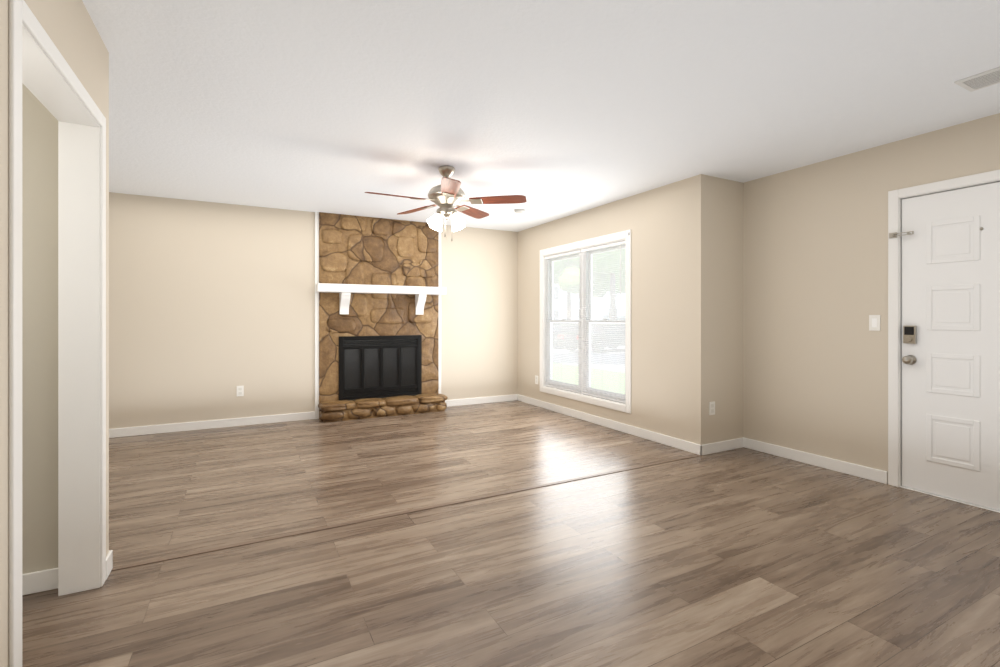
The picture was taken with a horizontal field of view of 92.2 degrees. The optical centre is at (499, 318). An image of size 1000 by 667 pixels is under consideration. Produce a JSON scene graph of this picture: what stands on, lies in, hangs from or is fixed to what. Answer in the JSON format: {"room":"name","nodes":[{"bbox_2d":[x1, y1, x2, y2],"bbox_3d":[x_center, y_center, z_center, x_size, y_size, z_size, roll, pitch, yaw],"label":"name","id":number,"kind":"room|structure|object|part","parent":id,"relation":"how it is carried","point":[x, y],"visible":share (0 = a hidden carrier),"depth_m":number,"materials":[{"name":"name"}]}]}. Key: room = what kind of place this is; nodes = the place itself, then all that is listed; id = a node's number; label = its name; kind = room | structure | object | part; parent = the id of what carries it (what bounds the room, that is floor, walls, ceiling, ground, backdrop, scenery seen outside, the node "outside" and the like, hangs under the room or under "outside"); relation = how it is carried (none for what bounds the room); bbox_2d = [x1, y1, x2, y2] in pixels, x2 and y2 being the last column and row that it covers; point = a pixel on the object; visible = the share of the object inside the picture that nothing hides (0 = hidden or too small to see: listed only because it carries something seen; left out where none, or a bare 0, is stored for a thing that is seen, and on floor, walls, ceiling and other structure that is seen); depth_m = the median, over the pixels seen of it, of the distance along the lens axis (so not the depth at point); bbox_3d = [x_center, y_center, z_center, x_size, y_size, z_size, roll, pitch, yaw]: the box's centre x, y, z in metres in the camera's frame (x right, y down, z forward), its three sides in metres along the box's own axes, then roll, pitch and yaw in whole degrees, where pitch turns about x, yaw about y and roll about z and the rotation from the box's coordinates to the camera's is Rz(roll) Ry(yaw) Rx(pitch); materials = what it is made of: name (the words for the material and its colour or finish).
{"room":"living room","nodes":[
{"label":"living room","id":0,"kind":"room"},
{"bbox_2d":[22,83,57,573],"bbox_3d":[-2.785,-0.032,1.725,1.900,2.440,0.080,0,0,-28],"label":"wall","id":1,"kind":"structure","parent":0,"point":[39,336],"depth_m":2.09,"materials":[{"name":"beige paint"}]},
{"bbox_2d":[22,568,57,595],"bbox_3d":[-2.366,1.143,1.895,1.000,0.090,0.013,0,0,-28],"label":"baseboard","id":2,"kind":"structure","parent":1,"relation":"attached to","point":[39,581],"depth_m":2.09,"materials":[{"name":"white wood"}]},
{"bbox_2d":[0,0,108,666],"bbox_3d":[-0.856,-0.032,0.264,0.136,2.440,4.470,0,0,-28],"label":"wall","id":3,"kind":"structure","parent":0,"point":[69,27],"depth_m":1.30,"materials":[{"name":"beige paint"}]},
{"bbox_2d":[9,0,105,666],"bbox_3d":[-1.558,0.141,1.742,0.011,2.095,0.990,0,0,-28],"label":"door frame","id":4,"kind":"structure","parent":3,"relation":"attached to","point":[20,12],"depth_m":1.33,"materials":[{"name":"white wood"}]},
{"bbox_2d":[22,23,99,595],"bbox_3d":[-1.623,0.163,1.708,0.140,2.050,0.900,0,0,-28],"label":"door jamb","id":5,"kind":"structure","parent":3,"relation":"in","point":[45,83],"depth_m":2.08,"materials":[{"name":"white"}]},
{"bbox_2d":[106,550,112,579],"bbox_3d":[-1.817,1.143,2.232,0.013,0.090,0.118,0,0,-28],"label":"baseboard","id":6,"kind":"structure","parent":3,"relation":"attached to","point":[109,561],"depth_m":2.23,"materials":[{"name":"white wood"}]},
{"bbox_2d":[109,192,517,428],"bbox_3d":[-2.412,-0.032,5.626,6.220,2.440,0.120,0,0,-28],"label":"wall","id":7,"kind":"structure","parent":0,"point":[211,306],"depth_m":5.30,"materials":[{"name":"beige paint"}]},
{"bbox_2d":[109,411,314,437],"bbox_3d":[-3.611,1.143,4.914,3.235,0.090,0.013,0,0,-28],"label":"baseboard","id":8,"kind":"structure","parent":7,"relation":"attached to","point":[166,428],"depth_m":5.16,"materials":[{"name":"white wood"}]},
{"bbox_2d":[237,386,243,395],"bbox_3d":[-2.868,0.803,5.311,0.070,0.115,0.007,0,0,-28],"label":"electrical outlet","id":9,"kind":"object","parent":7,"relation":"attached to","point":[240,390],"visible":1,"depth_m":5.31,"materials":[{"name":"white plastic"}]},
{"bbox_2d":[445,394,516,406],"bbox_3d":[-0.264,1.143,6.692,1.185,0.090,0.013,0,0,-28],"label":"baseboard","id":10,"kind":"structure","parent":7,"relation":"attached to","point":[478,400],"depth_m":6.68,"materials":[{"name":"white wood"}]},
{"bbox_2d":[22,400,999,666],"bbox_3d":[-0.368,1.236,2.386,6.790,0.104,7.760,0,0,-28],"label":"floor","id":11,"kind":"structure","parent":0,"point":[742,558],"depth_m":2.39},
{"bbox_2d":[315,212,447,422],"bbox_3d":[-1.500,-0.032,6.078,1.586,2.439,0.682,0,0,-28],"label":"fireplace","id":12,"kind":"object","parent":11,"relation":"on","point":[379,290],"visible":1,"depth_m":5.95,"materials":[{"name":"stone"}]},
{"bbox_3d":[-1.845,-0.177,5.731,0.105,0.260,0.155,0,0,-28],"label":"arm","id":13,"kind":"part","parent":12,"relation":"part of"},
{"bbox_3d":[-1.475,0.601,6.004,1.030,0.765,0.022,0,0,-28],"label":"frame","id":14,"kind":"part","parent":12,"relation":"part of","materials":[{"name":"black metal"}]},
{"bbox_3d":[-1.479,0.608,6.011,0.930,0.680,0.003,0,0,-28],"label":"panel","id":15,"kind":"part","parent":12,"relation":"part of","materials":[{"name":"black glass"}]},
{"bbox_3d":[-1.015,-0.177,6.172,0.105,0.260,0.155,0,0,-28],"label":"arm","id":16,"kind":"part","parent":12,"relation":"part of"},
{"bbox_2d":[82,0,999,231],"bbox_3d":[-0.368,-1.302,2.386,6.790,0.100,7.760,0,0,-28],"label":"ceiling","id":17,"kind":"structure","parent":0,"point":[551,110],"depth_m":2.68,"materials":[{"name":"white paint"}]},
{"bbox_2d":[365,166,526,240],"bbox_3d":[-0.488,-0.945,3.989,1.232,0.610,1.290,0,0,-28],"label":"ceiling fan","id":18,"kind":"object","parent":17,"relation":"hanging from","point":[447,195],"visible":1,"depth_m":3.94,"materials":[{"name":"silver metal"}]},
{"label":"arm blade","id":19,"kind":"part","parent":18,"relation":"part of","materials":[{"name":"brown wood"}]},
{"bbox_3d":[-0.752,-0.970,4.314,0.465,0.006,0.142,0,12,45],"label":"arm blade","id":20,"kind":"part","parent":18,"relation":"part of","materials":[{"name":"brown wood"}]},
{"bbox_3d":[-0.521,-0.807,3.925,0.118,0.094,0.118,0,-34,42],"label":"lamp shade","id":21,"kind":"part","parent":18,"relation":"part of","materials":[{"name":"white glass"}]},
{"bbox_3d":[-0.425,-0.746,3.981,0.073,0.212,0.018,0,0,-28],"label":"cord","id":22,"kind":"part","parent":18,"relation":"part of","materials":[{"name":"silver metal"}]},
{"bbox_3d":[-0.373,-0.970,3.584,0.142,0.006,0.465,12,-2,-9],"label":"arm blade","id":23,"kind":"part","parent":18,"relation":"part of","materials":[{"name":"brown wood"}]},
{"bbox_3d":[-0.358,-0.807,3.933,0.118,0.094,0.118,0,-34,-48],"label":"lamp shade","id":24,"kind":"part","parent":18,"relation":"part of","materials":[{"name":"white glass"}]},
{"label":"arm blade","id":25,"kind":"part","parent":18,"relation":"part of","materials":[{"name":"brown wood"}]},
{"bbox_3d":[-0.016,-0.970,3.946,0.465,0.006,0.142,0,-12,9],"label":"arm blade","id":26,"kind":"part","parent":18,"relation":"part of","materials":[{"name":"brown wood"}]},
{"bbox_2d":[514,209,524,213],"bbox_3d":[0.229,-1.234,5.557,0.128,0.036,0.128,0,0,-28],"label":"smoke detector","id":27,"kind":"object","parent":17,"relation":"attached to","point":[519,211],"visible":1,"depth_m":5.52,"materials":[{"name":"white plastic"}]},
{"bbox_2d":[954,67,999,91],"bbox_3d":[2.584,-1.248,2.426,0.210,0.008,0.380,0,0,-28],"label":"ceiling vent","id":28,"kind":"object","parent":17,"relation":"in","point":[991,77],"visible":1,"depth_m":2.52,"materials":[{"name":"white metal"}]},
{"bbox_2d":[517,394,701,454],"bbox_3d":[0.997,1.143,5.568,0.013,0.090,3.183,0,0,-28],"label":"baseboard","id":29,"kind":"structure","parent":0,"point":[691,447],"depth_m":5.06,"materials":[{"name":"white wood"}]},
{"bbox_2d":[518,174,709,444],"bbox_3d":[1.025,-0.032,5.658,0.120,2.440,3.290,0,0,-28],"label":"wall","id":30,"kind":"structure","parent":0,"point":[668,225],"depth_m":4.62,"materials":[{"name":"beige paint"}]},
{"bbox_2d":[540,229,630,413],"bbox_3d":[0.987,0.033,5.711,0.126,1.890,1.720,0,0,-28],"label":"window","id":31,"kind":"structure","parent":30,"relation":"in","point":[584,345],"depth_m":5.66,"materials":[{"name":"white"}]},
{"bbox_3d":[0.771,0.043,6.035,0.001,1.660,0.582,0,0,-28],"label":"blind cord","id":32,"kind":"part","parent":31,"relation":"part of","materials":[{"name":"glass"}]},
{"bbox_3d":[0.782,0.035,6.041,0.028,1.700,0.763,0,0,-28],"label":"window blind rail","id":33,"kind":"part","parent":31,"relation":"part of","materials":[{"name":"white plastic"}]},
{"bbox_3d":[1.014,0.033,5.725,0.034,1.566,1.416,0,0,-28],"label":"panel","id":34,"kind":"part","parent":31,"relation":"part of","materials":[{"name":"clear glass"}]},
{"bbox_3d":[1.146,0.035,5.357,0.028,1.700,0.763,0,0,-28],"label":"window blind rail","id":35,"kind":"part","parent":31,"relation":"part of","materials":[{"name":"white plastic"}]},
{"bbox_3d":[1.135,0.043,5.351,0.001,1.660,0.582,0,0,-28],"label":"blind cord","id":36,"kind":"part","parent":31,"relation":"part of","materials":[{"name":"glass"}]},
{"bbox_2d":[620,244,620,299],"bbox_3d":[1.274,-0.492,5.075,0.006,0.590,0.006,0,0,-28],"label":"blind wand","id":37,"kind":"object","parent":31,"relation":"hanging from","point":[620,271],"visible":1,"depth_m":5.08,"materials":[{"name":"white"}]},
{"bbox_2d":[710,176,742,442],"bbox_3d":[2.073,-0.032,4.420,0.570,2.440,0.120,0,0,-28],"label":"wall","id":38,"kind":"structure","parent":0,"point":[726,299],"depth_m":4.33,"materials":[{"name":"beige paint"}]},
{"bbox_2d":[709,401,714,414],"bbox_3d":[1.869,0.793,4.239,0.070,0.115,0.007,0,0,-28],"label":"outlet","id":39,"kind":"object","parent":38,"relation":"attached to","point":[711,408],"visible":1,"depth_m":4.24,"materials":[{"name":"white plastic"}]},
{"bbox_2d":[700,437,743,454],"bbox_3d":[1.993,1.143,4.302,0.583,0.090,0.013,0,0,-28],"label":"baseboard","id":40,"kind":"structure","parent":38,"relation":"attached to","point":[716,447],"depth_m":4.29,"materials":[{"name":"white wood"}]},
{"bbox_2d":[744,438,887,483],"bbox_3d":[2.507,1.143,3.942,0.013,0.090,1.130,0,0,-28],"label":"baseboard","id":41,"kind":"structure","parent":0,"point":[872,474],"depth_m":3.84,"materials":[{"name":"white wood"}]},
{"bbox_2d":[743,113,999,471],"bbox_3d":[3.349,-0.032,2.499,0.120,2.440,4.470,0,0,-28],"label":"wall","id":42,"kind":"structure","parent":0,"point":[815,296],"depth_m":3.79,"materials":[{"name":"beige paint"}]},
{"bbox_2d":[869,315,879,330],"bbox_3d":[2.736,0.033,3.515,0.008,0.115,0.070,0,0,-28],"label":"switch plate","id":43,"kind":"object","parent":42,"relation":"attached to","point":[874,322],"visible":1,"depth_m":3.51,"materials":[{"name":"white plastic"}]},
{"bbox_2d":[888,169,999,512],"bbox_3d":[3.076,0.163,3.010,0.122,2.050,0.950,0,0,-28],"label":"door jamb","id":44,"kind":"structure","parent":42,"relation":"in","point":[900,346],"depth_m":3.38,"materials":[{"name":"white wood"}]},
{"bbox_2d":[889,182,999,510],"bbox_3d":[3.013,0.171,3.011,0.108,2.016,0.960,0,0,-28],"label":"door","id":45,"kind":"structure","parent":44,"relation":"attached to","point":[951,344],"depth_m":3.14,"materials":[{"name":"white wood"}]},
{"bbox_3d":[2.813,-0.587,3.366,0.042,0.036,0.145,0,0,-28],"label":"handle","id":46,"kind":"part","parent":45,"relation":"part of","materials":[{"name":"silver metal"}]},
{"bbox_3d":[2.822,0.288,3.325,0.066,0.068,0.068,0,0,-28],"label":"knob","id":47,"kind":"part","parent":45,"relation":"part of","materials":[{"name":"silver metal"}]},
{"bbox_3d":[2.837,0.113,3.333,0.034,0.124,0.068,0,0,-28],"label":"handle","id":48,"kind":"part","parent":45,"relation":"part of","materials":[{"name":"silver metal"}]},
{"bbox_3d":[2.954,0.805,3.144,0.007,0.315,0.270,0,0,-28],"label":"panel","id":49,"kind":"part","parent":45,"relation":"part of","materials":[{"name":"white wood"}]},
{"bbox_3d":[2.954,0.365,3.144,0.007,0.265,0.270,0,0,-28],"label":"panel","id":50,"kind":"part","parent":45,"relation":"part of","materials":[{"name":"white wood"}]},
{"bbox_3d":[2.954,-0.070,3.144,0.007,0.295,0.270,0,0,-28],"label":"panel","id":51,"kind":"part","parent":45,"relation":"part of","materials":[{"name":"white wood"}]},
{"bbox_3d":[2.954,-0.507,3.144,0.007,0.280,0.270,0,0,-28],"label":"panel","id":52,"kind":"part","parent":45,"relation":"part of","materials":[{"name":"white wood"}]},
{"label":"outside","id":53,"kind":"structure","parent":0,"visible":0},
{"bbox_2d":[552,346,624,393],"bbox_3d":[29.604,1.588,44.043,86.379,0.100,130.000,0,0,-28],"label":"ground","id":54,"kind":"structure","parent":53,"point":[620,351],"depth_m":15.36,"materials":[{"name":"green plant"}]},
{"bbox_2d":[553,259,567,275],"bbox_3d":[0.757,-2.397,32.216,6.884,7.870,6.457,0,0,-28],"label":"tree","id":55,"kind":"object","parent":54,"relation":"on","point":[563,266],"depth_m":31.08,"materials":[{"name":"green plant"}]},
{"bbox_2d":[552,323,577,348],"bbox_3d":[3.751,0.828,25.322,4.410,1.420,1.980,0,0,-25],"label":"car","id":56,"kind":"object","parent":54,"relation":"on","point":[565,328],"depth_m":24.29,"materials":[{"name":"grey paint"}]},
{"bbox_2d":[553,265,607,319],"bbox_3d":[5.627,-2.829,38.526,5.545,8.734,7.317,0,0,-28],"label":"tree","id":57,"kind":"object","parent":54,"relation":"on","point":[572,284],"depth_m":36.44,"materials":[{"name":"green plant"}]},
{"bbox_2d":[553,249,622,270],"bbox_3d":[1.274,-2.009,15.454,5.612,7.093,6.019,0,0,-28],"label":"tree","id":58,"kind":"object","parent":54,"relation":"on","point":[602,255],"depth_m":14.89,"materials":[{"name":"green plant"}]},
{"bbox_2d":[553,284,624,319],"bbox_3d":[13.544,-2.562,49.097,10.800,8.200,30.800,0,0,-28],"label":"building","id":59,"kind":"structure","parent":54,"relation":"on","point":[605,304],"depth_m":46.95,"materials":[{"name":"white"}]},
{"bbox_2d":[558,323,624,352],"bbox_3d":[4.982,0.828,22.578,4.410,1.420,1.980,0,0,-32],"label":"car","id":60,"kind":"object","parent":54,"relation":"on","point":[602,333],"depth_m":21.55,"materials":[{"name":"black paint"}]},
{"bbox_2d":[566,249,624,319],"bbox_3d":[7.197,-2.908,31.007,7.686,8.892,7.979,0,0,-28],"label":"tree","id":61,"kind":"object","parent":54,"relation":"on","point":[611,283],"depth_m":30.93,"materials":[{"name":"green plant"}]}
]}

